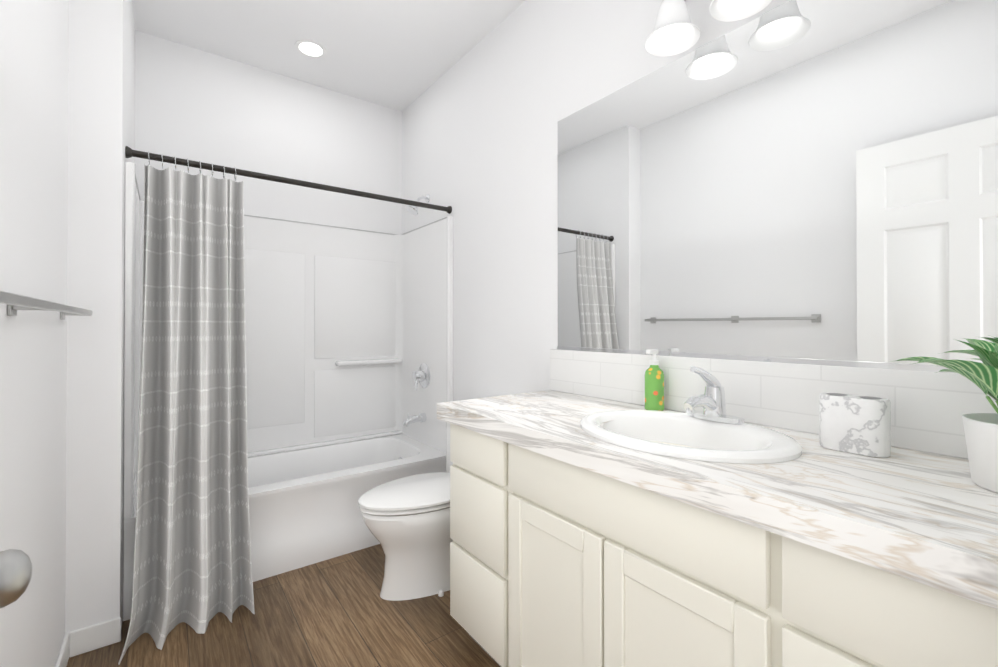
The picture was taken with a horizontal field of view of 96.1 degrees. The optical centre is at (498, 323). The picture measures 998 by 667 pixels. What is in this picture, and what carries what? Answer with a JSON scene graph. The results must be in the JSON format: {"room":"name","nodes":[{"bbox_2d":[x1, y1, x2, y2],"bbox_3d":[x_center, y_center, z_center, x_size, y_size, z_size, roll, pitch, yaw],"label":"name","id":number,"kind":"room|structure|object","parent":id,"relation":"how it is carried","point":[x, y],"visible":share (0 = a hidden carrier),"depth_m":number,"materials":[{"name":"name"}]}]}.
{"room":"bathroom","nodes":[
{"label":"bathroom","id":0,"kind":"room"},
{"bbox_2d":[0,0,68,666],"bbox_3d":[-0.709,-0.200,0.382,0.120,2.780,4.970,0,0,-37],"label":"wall","id":1,"kind":"structure","parent":0,"point":[34,51],"depth_m":1.21,"materials":[{"name":"white paint"}]},
{"bbox_2d":[0,549,31,607],"bbox_3d":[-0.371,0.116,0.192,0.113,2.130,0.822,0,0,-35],"label":"door knob","id":2,"kind":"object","parent":1,"relation":"in","point":[15,571],"depth_m":0.48,"materials":[{"name":"silver metal"}]},
{"bbox_2d":[0,291,92,319],"bbox_3d":[-1.123,-0.040,1.101,0.076,0.048,1.160,0,0,-37],"label":"towel rail","id":3,"kind":"object","parent":1,"relation":"attached to","point":[14,302],"visible":0.98,"depth_m":1.00,"materials":[{"name":"silver metal"}]},
{"bbox_2d":[55,630,74,666],"bbox_3d":[-0.837,1.147,0.659,0.015,0.090,2.379,0,0,-37],"label":"baseboard","id":4,"kind":"structure","parent":1,"relation":"attached to","point":[67,650],"depth_m":1.58,"materials":[{"name":"white paint"}]},
{"bbox_2d":[65,0,134,633],"bbox_3d":[-1.754,-0.190,2.010,0.150,2.780,0.870,0,0,-37],"label":"wall","id":5,"kind":"structure","parent":0,"point":[101,103],"depth_m":1.66,"materials":[{"name":"white paint"}]},
{"bbox_2d":[135,30,401,234],"bbox_3d":[-1.433,-0.184,2.867,1.690,2.780,0.120,0,0,-37],"label":"wall","id":6,"kind":"structure","parent":0,"point":[194,104],"depth_m":2.80,"materials":[{"name":"white paint"}]},
{"bbox_2d":[67,544,499,666],"bbox_3d":[0.016,1.234,0.914,1.930,0.080,4.970,0,0,-37],"label":"floor","id":7,"kind":"structure","parent":0,"point":[338,611],"depth_m":1.74,"materials":[{"name":"brown wood"}]},
{"bbox_2d":[123,161,452,620],"bbox_3d":[-1.115,0.275,2.564,1.536,1.858,0.736,0,0,-37],"label":"shower","id":8,"kind":"object","parent":7,"relation":"on","point":[349,331],"visible":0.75,"depth_m":2.84,"materials":[{"name":"white plastic"}]},
{"bbox_2d":[403,413,426,426],"bbox_3d":[-0.555,0.627,2.930,0.151,0.082,0.060,0,0,-37],"label":"tub spout","id":9,"kind":"object","parent":8,"relation":"attached to","point":[420,417],"visible":1,"depth_m":2.92,"materials":[{"name":"silver metal"}]},
{"bbox_2d":[412,363,429,390],"bbox_3d":[-0.529,0.349,2.951,0.087,0.170,0.164,0,0,-37],"label":"shower valve","id":10,"kind":"object","parent":8,"relation":"attached to","point":[422,375],"visible":1,"depth_m":2.93,"materials":[{"name":"silver metal"}]},
{"bbox_2d":[358,422,452,600],"bbox_3d":[-0.302,0.807,2.132,0.729,0.788,0.450,0,0,-37],"label":"toilet","id":11,"kind":"object","parent":7,"relation":"on","point":[406,520],"visible":0.44,"depth_m":1.96,"materials":[{"name":"white ceramic"}]},
{"bbox_2d":[437,385,997,666],"bbox_3d":[0.495,0.745,1.192,0.587,0.899,1.600,0,0,-37],"label":"bathroom vanity","id":12,"kind":"object","parent":7,"relation":"on","point":[722,513],"depth_m":0.91,"materials":[{"name":"white paint"}]},
{"bbox_2d":[645,349,663,410],"bbox_3d":[0.532,0.193,1.542,0.068,0.208,0.064,0,0,-37],"label":"soap bottle","id":13,"kind":"object","parent":12,"relation":"on","point":[654,386],"visible":1,"depth_m":1.52,"materials":[{"name":"green plastic"}]},
{"bbox_2d":[541,401,819,472],"bbox_3d":[0.479,0.355,1.202,0.452,0.160,0.564,0,0,-37],"label":"sink","id":14,"kind":"object","parent":12,"relation":"in","point":[749,446],"depth_m":1.24,"materials":[{"name":"white ceramic"}]},
{"bbox_2d":[677,361,748,424],"bbox_3d":[0.577,0.197,1.263,0.176,0.159,0.164,0,0,-37],"label":"faucet","id":15,"kind":"object","parent":12,"relation":"on","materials":[{"name":"silver metal"}]},
{"bbox_2d":[819,393,890,457],"bbox_3d":[0.820,0.230,1.038,0.066,0.126,0.132,0,0,-37],"label":"toothbrush holder","id":16,"kind":"object","parent":12,"relation":"on","point":[856,424],"visible":1,"depth_m":1.01,"materials":[{"name":"ceramic"}]},
{"bbox_2d":[886,338,997,492],"bbox_3d":[0.919,0.154,0.794,0.282,0.275,0.343,0,0,-37],"label":"plant","id":17,"kind":"object","parent":12,"relation":"on","point":[981,433],"visible":1,"depth_m":0.79,"materials":[{"name":"green plant"}]},
{"bbox_2d":[132,0,524,111],"bbox_3d":[0.016,-1.626,0.931,1.930,0.080,4.970,0,0,-37],"label":"ceiling","id":18,"kind":"structure","parent":0,"point":[401,55],"depth_m":2.45,"materials":[{"name":"white paint"}]},
{"bbox_2d":[295,40,326,58],"bbox_3d":[-1.080,-1.573,2.577,0.170,0.006,0.170,0,0,-37],"label":"recessed light","id":19,"kind":"object","parent":18,"relation":"in","point":[311,49],"visible":1,"depth_m":2.57,"materials":[{"name":"white paint"}]},
{"bbox_2d":[402,0,789,400],"bbox_3d":[0.742,-0.193,1.463,0.120,2.780,4.970,0,0,-37],"label":"wall","id":20,"kind":"structure","parent":0,"point":[486,114],"depth_m":2.27,"materials":[{"name":"white paint"}]},
{"bbox_2d":[125,146,451,213],"bbox_3d":[-0.918,-0.703,2.305,1.538,0.048,0.048,0,0,-37],"label":"rail","id":21,"kind":"object","parent":20,"relation":"attached to","point":[129,152],"visible":1,"depth_m":2.17,"materials":[{"name":"grey metal"}]},
{"bbox_2d":[148,151,235,180],"bbox_3d":[-1.349,-0.693,1.985,0.322,0.063,0.049,0,0,-37],"label":"curtain rings","id":22,"kind":"object","parent":21,"relation":"hanging from","point":[199,168],"visible":0.81,"depth_m":1.98,"materials":[{"name":"silver metal"}]},
{"bbox_2d":[118,163,254,663],"bbox_3d":[-1.269,0.268,1.848,0.428,1.857,0.363,0,0,-37],"label":"curtain","id":23,"kind":"object","parent":22,"relation":"hanging from","point":[192,567],"visible":1,"depth_m":1.90,"materials":[{"name":"fabric"}]},
{"bbox_2d":[406,194,429,214],"bbox_3d":[-0.537,-0.788,2.952,0.156,0.152,0.092,0,0,-37],"label":"shower head","id":24,"kind":"object","parent":20,"relation":"attached to","point":[411,209],"visible":0.79,"depth_m":2.94},
{"bbox_2d":[645,0,771,56],"bbox_3d":[0.628,-1.021,1.346,0.208,0.256,0.420,0,0,-37],"label":"sconce","id":25,"kind":"object","parent":20,"relation":"attached to","point":[676,30],"visible":1,"depth_m":1.38,"materials":[{"name":"white glass"}]},
{"bbox_2d":[557,0,997,372],"bbox_3d":[0.721,-0.396,1.381,0.010,1.016,1.540,0,0,-37],"label":"mirror","id":26,"kind":"object","parent":20,"relation":"attached to","point":[813,182],"visible":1,"depth_m":1.24,"materials":[{"name":"clear glass"}]}
]}

